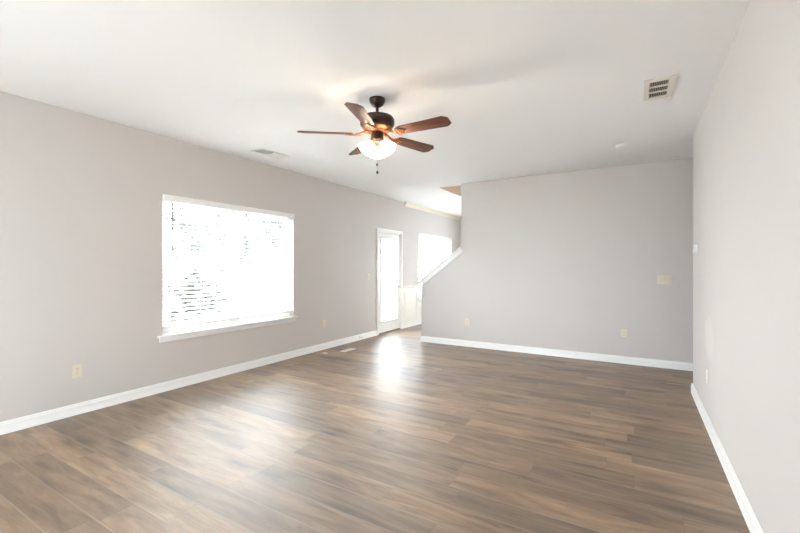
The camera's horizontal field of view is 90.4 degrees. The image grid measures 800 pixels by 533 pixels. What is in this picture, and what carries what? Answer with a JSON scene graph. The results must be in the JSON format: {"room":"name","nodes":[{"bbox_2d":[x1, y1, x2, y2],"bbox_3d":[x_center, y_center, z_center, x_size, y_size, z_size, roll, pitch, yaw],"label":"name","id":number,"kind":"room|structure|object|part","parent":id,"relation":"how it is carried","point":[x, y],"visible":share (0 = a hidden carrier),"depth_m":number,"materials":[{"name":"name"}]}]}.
{"room":"empty living room","nodes":[
{"label":"empty living room","id":0,"kind":"room"},
{"bbox_2d":[0,91,459,421],"bbox_3d":[-1.496,-0.030,6.153,0.160,2.740,12.550,0,0,31],"label":"wall","id":1,"kind":"structure","parent":0,"point":[81,194],"depth_m":3.94,"materials":[{"name":"beige paint"}]},
{"bbox_2d":[72,364,81,377],"bbox_3d":[-2.924,0.947,3.599,0.008,0.116,0.072,0,0,31],"label":"wall outlet","id":2,"kind":"object","parent":1,"relation":"attached to","point":[76,369],"visible":1,"depth_m":3.59,"materials":[{"name":"beige plastic"}]},
{"bbox_2d":[0,330,376,434],"bbox_3d":[-2.505,1.290,4.290,0.018,0.100,7.995,0,0,31],"label":"baseboard","id":3,"kind":"structure","parent":1,"relation":"attached to","point":[32,420],"depth_m":4.13,"materials":[{"name":"white paint"}]},
{"bbox_2d":[157,201,297,342],"bbox_3d":[-2.101,0.025,5.081,0.190,1.570,1.987,0,0,31],"label":"window","id":4,"kind":"structure","parent":1,"relation":"in","point":[172,334],"depth_m":5.06,"materials":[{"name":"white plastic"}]},
{"bbox_3d":[-2.398,-0.349,4.714,0.026,0.732,0.854,0,0,31],"label":"sash","id":5,"kind":"part","parent":4,"relation":"part of","materials":[{"name":"white glass"}]},
{"bbox_3d":[-2.373,0.341,4.699,0.026,0.728,0.854,0,0,31],"label":"sash","id":6,"kind":"part","parent":4,"relation":"part of","materials":[{"name":"white glass"}]},
{"bbox_2d":[162,194,238,329],"bbox_3d":[-2.317,-0.050,4.665,0.079,1.453,0.940,0,0,31],"label":"window blind","id":7,"kind":"object","parent":4,"relation":"attached to","point":[168,198],"visible":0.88,"depth_m":4.61,"materials":[{"name":"white plastic"}]},
{"bbox_3d":[-2.509,-0.025,4.367,0.056,1.369,0.003,0,0,31],"label":"ladder cord","id":8,"kind":"part","parent":7,"relation":"part of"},
{"bbox_3d":[-2.326,0.662,4.671,0.050,0.030,0.930,0,0,31],"label":"rail","id":9,"kind":"part","parent":7,"relation":"part of","materials":[{"name":"white plastic"}]},
{"bbox_3d":[-2.327,-0.025,4.672,0.056,1.369,0.003,0,0,31],"label":"ladder cord","id":10,"kind":"part","parent":7,"relation":"part of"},
{"bbox_3d":[-2.071,0.746,5.063,0.120,0.018,1.987,0,0,31],"label":"sill","id":11,"kind":"part","parent":4,"relation":"part of","materials":[{"name":"white paint"}]},
{"bbox_3d":[-1.914,-0.349,5.524,0.026,0.732,0.854,0,0,31],"label":"sash","id":12,"kind":"part","parent":4,"relation":"part of","materials":[{"name":"white glass"}]},
{"bbox_3d":[-1.889,0.341,5.509,0.026,0.728,0.854,0,0,31],"label":"sash","id":13,"kind":"part","parent":4,"relation":"part of","materials":[{"name":"white glass"}]},
{"bbox_2d":[236,206,293,318],"bbox_3d":[-1.833,-0.050,5.475,0.079,1.453,0.940,0,0,31],"label":"window blind","id":14,"kind":"object","parent":4,"relation":"attached to","point":[241,208],"visible":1,"depth_m":5.41,"materials":[{"name":"white plastic"}]},
{"bbox_3d":[-1.842,0.662,5.481,0.050,0.030,0.930,0,0,31],"label":"rail","id":15,"kind":"part","parent":14,"relation":"part of","materials":[{"name":"white plastic"}]},
{"bbox_2d":[376,228,402,334],"bbox_3d":[-0.253,0.293,8.178,0.216,2.093,0.986,0,0,31],"label":"door","id":16,"kind":"structure","parent":1,"relation":"in","point":[396,323],"depth_m":8.20,"materials":[{"name":"white paint"}]},
{"bbox_3d":[-0.219,0.265,8.157,0.008,1.694,0.632,0,0,31],"label":"glazing frame","id":17,"kind":"part","parent":16,"relation":"part of","materials":[{"name":"white glass"}]},
{"bbox_2d":[418,236,448,301],"bbox_3d":[0.877,0.025,10.065,0.190,1.570,2.010,0,0,31],"label":"window","id":18,"kind":"structure","parent":1,"relation":"in","point":[432,254],"depth_m":10.05,"materials":[{"name":"white plastic"}]},
{"bbox_3d":[0.577,-0.349,9.694,0.026,0.732,0.865,0,0,31],"label":"sash","id":19,"kind":"part","parent":18,"relation":"part of","materials":[{"name":"white glass"}]},
{"bbox_2d":[419,233,436,294],"bbox_3d":[0.659,-0.050,9.645,0.079,1.453,0.940,0,0,31],"label":"window blind","id":20,"kind":"object","parent":18,"relation":"attached to","point":[421,235],"visible":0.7,"depth_m":9.48,"materials":[{"name":"white plastic"}]},
{"bbox_2d":[435,236,451,265],"bbox_3d":[1.149,-0.050,10.465,0.079,1.453,0.940,0,0,31],"label":"window blind","id":21,"kind":"object","parent":18,"relation":"attached to","point":[438,237],"visible":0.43,"depth_m":10.31,"materials":[{"name":"white plastic"}]},
{"bbox_2d":[0,0,748,216],"bbox_3d":[1.715,-1.540,4.235,7.640,0.280,12.550,0,0,31],"label":"ceiling","id":22,"kind":"structure","parent":0,"point":[524,88],"depth_m":2.87,"materials":[{"name":"paint"}]},
{"bbox_2d":[251,148,288,158],"bbox_3d":[-1.604,-1.395,4.919,0.210,0.010,0.420,0,0,31],"label":"ceiling vent","id":23,"kind":"object","parent":22,"relation":"in","point":[263,151],"visible":1,"depth_m":4.90,"materials":[{"name":"white metal"}]},
{"bbox_2d":[297,96,450,173],"bbox_3d":[-0.146,-1.089,3.297,1.220,0.623,1.281,0,0,31],"label":"ceiling fan","id":24,"kind":"object","parent":22,"relation":"hanging from","point":[378,124],"visible":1,"depth_m":3.25,"materials":[{"name":"brown wood"}]},
{"bbox_3d":[-0.617,-1.103,3.278,0.447,0.006,0.138,0,13,-6],"label":"blade","id":25,"kind":"part","parent":24,"relation":"part of","materials":[{"name":"brown wood"}]},
{"bbox_3d":[-0.365,-1.103,3.715,0.138,0.006,0.447,-14,6,-23],"label":"blade","id":26,"kind":"part","parent":24,"relation":"part of","materials":[{"name":"brown wood"}]},
{"bbox_3d":[-0.280,-1.103,2.904,0.138,0.006,0.447,13,3,12],"label":"blade","id":27,"kind":"part","parent":24,"relation":"part of","materials":[{"name":"brown wood"}]},
{"bbox_3d":[-0.280,-0.979,3.270,0.143,0.130,0.133,0,0,31],"label":"lamp shade","id":28,"kind":"part","parent":24,"relation":"part of","materials":[{"name":"white glass"}]},
{"bbox_3d":[-0.196,-0.979,3.429,0.143,0.130,0.134,0,0,31],"label":"lamp shade","id":29,"kind":"part","parent":24,"relation":"part of","materials":[{"name":"white glass"}]},
{"bbox_3d":[-0.102,-0.979,3.276,0.132,0.130,0.155,0,0,31],"label":"lamp shade","id":30,"kind":"part","parent":24,"relation":"part of","materials":[{"name":"white glass"}]},
{"bbox_3d":[0.128,-1.103,3.610,0.447,0.006,0.138,0,-13,-42],"label":"blade","id":31,"kind":"part","parent":24,"relation":"part of","materials":[{"name":"brown wood"}]},
{"bbox_3d":[0.181,-1.103,3.109,0.447,0.006,0.138,0,-13,30],"label":"blade","id":32,"kind":"part","parent":24,"relation":"part of","materials":[{"name":"brown wood"}]},
{"bbox_2d":[615,143,629,148],"bbox_3d":[2.559,-1.379,4.575,0.144,0.041,0.144,0,0,31],"label":"smoke detector","id":33,"kind":"object","parent":22,"relation":"attached to","point":[621,145],"visible":1,"depth_m":4.53,"materials":[{"name":"white plastic"}]},
{"bbox_2d":[644,74,675,100],"bbox_3d":[2.030,-1.395,3.120,0.196,0.010,0.410,0,0,31],"label":"ceiling vent","id":34,"kind":"object","parent":22,"relation":"in","point":[662,87],"visible":1,"depth_m":3.10,"materials":[{"name":"metal"}]},
{"bbox_2d":[0,324,749,532],"bbox_3d":[1.715,1.400,4.235,7.640,0.120,12.550,0,0,31],"label":"floor","id":35,"kind":"structure","parent":0,"point":[395,432],"depth_m":2.89,"materials":[{"name":"brown wood"}]},
{"bbox_2d":[340,348,355,351],"bbox_3d":[-0.831,1.337,6.368,0.104,0.005,0.290,0,0,31],"label":"floor vent","id":36,"kind":"object","parent":35,"relation":"in","point":[349,349],"visible":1,"depth_m":6.36,"materials":[{"name":"metal"}]},
{"bbox_2d":[405,202,460,219],"bbox_3d":[4.069,-1.357,8.135,7.360,0.085,3.160,0,0,31],"label":"trim","id":37,"kind":"structure","parent":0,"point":[407,204],"depth_m":9.70,"materials":[{"name":"beige paint"}]},
{"bbox_2d":[422,157,692,362],"bbox_3d":[3.409,-1.310,6.013,6.315,5.300,1.220,0,0,31],"label":"wall","id":38,"kind":"structure","parent":0,"point":[570,260],"depth_m":5.80,"materials":[{"name":"beige paint"}]},
{"bbox_2d":[417,247,462,284],"bbox_3d":[0.721,-0.001,6.978,0.876,0.666,0.180,0,0,31],"label":"trim","id":39,"kind":"structure","parent":38,"relation":"attached to","point":[458,251],"depth_m":6.89,"materials":[{"name":"white paint"}]},
{"bbox_2d":[420,336,692,370],"bbox_3d":[3.115,1.290,5.537,6.333,0.100,0.138,0,0,31],"label":"baseboard","id":40,"kind":"structure","parent":38,"relation":"attached to","point":[685,366],"depth_m":5.85,"materials":[{"name":"white paint"}]},
{"bbox_2d":[621,329,626,337],"bbox_3d":[3.092,0.920,5.487,0.072,0.116,0.008,0,0,31],"label":"wall outlet","id":41,"kind":"object","parent":38,"relation":"attached to","point":[623,331],"visible":1,"depth_m":5.48,"materials":[{"name":"beige plastic"}]},
{"bbox_2d":[657,275,671,283],"bbox_3d":[3.489,0.175,5.244,0.164,0.116,0.017,0,0,31],"label":"light switch","id":42,"kind":"object","parent":38,"relation":"attached to","point":[661,279],"visible":1,"depth_m":5.25,"materials":[{"name":"beige plastic"}]},
{"bbox_2d":[693,0,799,532],"bbox_3d":[1.408,-0.030,1.255,0.120,2.740,6.800,0,0,31],"label":"wall","id":43,"kind":"structure","parent":0,"point":[746,135],"depth_m":2.02,"materials":[{"name":"beige paint"}]},
{"bbox_2d":[693,243,697,253],"bbox_3d":[2.925,-0.175,3.937,0.028,0.100,0.130,0,0,31],"label":"thermostat","id":44,"kind":"object","parent":43,"relation":"attached to","point":[695,246],"visible":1,"depth_m":3.89,"materials":[{"name":"white plastic"}]},
{"bbox_2d":[691,383,763,532],"bbox_3d":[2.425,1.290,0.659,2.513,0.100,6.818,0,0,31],"label":"baseboard","id":45,"kind":"structure","parent":43,"relation":"attached to","point":[750,518],"depth_m":2.47,"materials":[{"name":"white paint"}]},
{"label":"outside","id":46,"kind":"structure","parent":0,"visible":0},
{"bbox_2d":[167,275,421,325],"bbox_3d":[-10.312,1.690,11.986,90.000,0.200,90.000,0,0,31],"label":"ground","id":47,"kind":"structure","parent":46,"point":[385,293],"depth_m":24.30,"materials":[{"name":"white"}]},
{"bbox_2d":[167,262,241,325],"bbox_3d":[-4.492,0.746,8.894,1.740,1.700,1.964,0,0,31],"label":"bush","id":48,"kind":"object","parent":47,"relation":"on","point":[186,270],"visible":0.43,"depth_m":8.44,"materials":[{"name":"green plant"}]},
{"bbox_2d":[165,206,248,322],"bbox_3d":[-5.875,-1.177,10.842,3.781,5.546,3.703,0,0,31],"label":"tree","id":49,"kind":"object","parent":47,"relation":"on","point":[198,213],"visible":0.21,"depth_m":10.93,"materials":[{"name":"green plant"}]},
{"bbox_3d":[4.438,-0.030,7.291,6.100,2.740,4.230,0,0,31],"label":"wall","id":50,"kind":"structure","parent":0,"visible":0},
{"bbox_2d":[403,285,421,322],"bbox_3d":[4.042,0.887,8.090,7.360,0.905,3.264,0,0,31],"label":"trim","id":51,"kind":"structure","parent":50,"relation":"attached to","point":[412,309],"depth_m":8.92,"materials":[{"name":"paint"}]},
{"bbox_2d":[403,319,421,327],"bbox_3d":[4.042,1.285,8.090,7.360,0.110,3.264,0,0,31],"label":"baseboard","id":52,"kind":"structure","parent":50,"relation":"attached to","point":[417,322],"depth_m":8.94,"materials":[{"name":"paint"}]}
]}

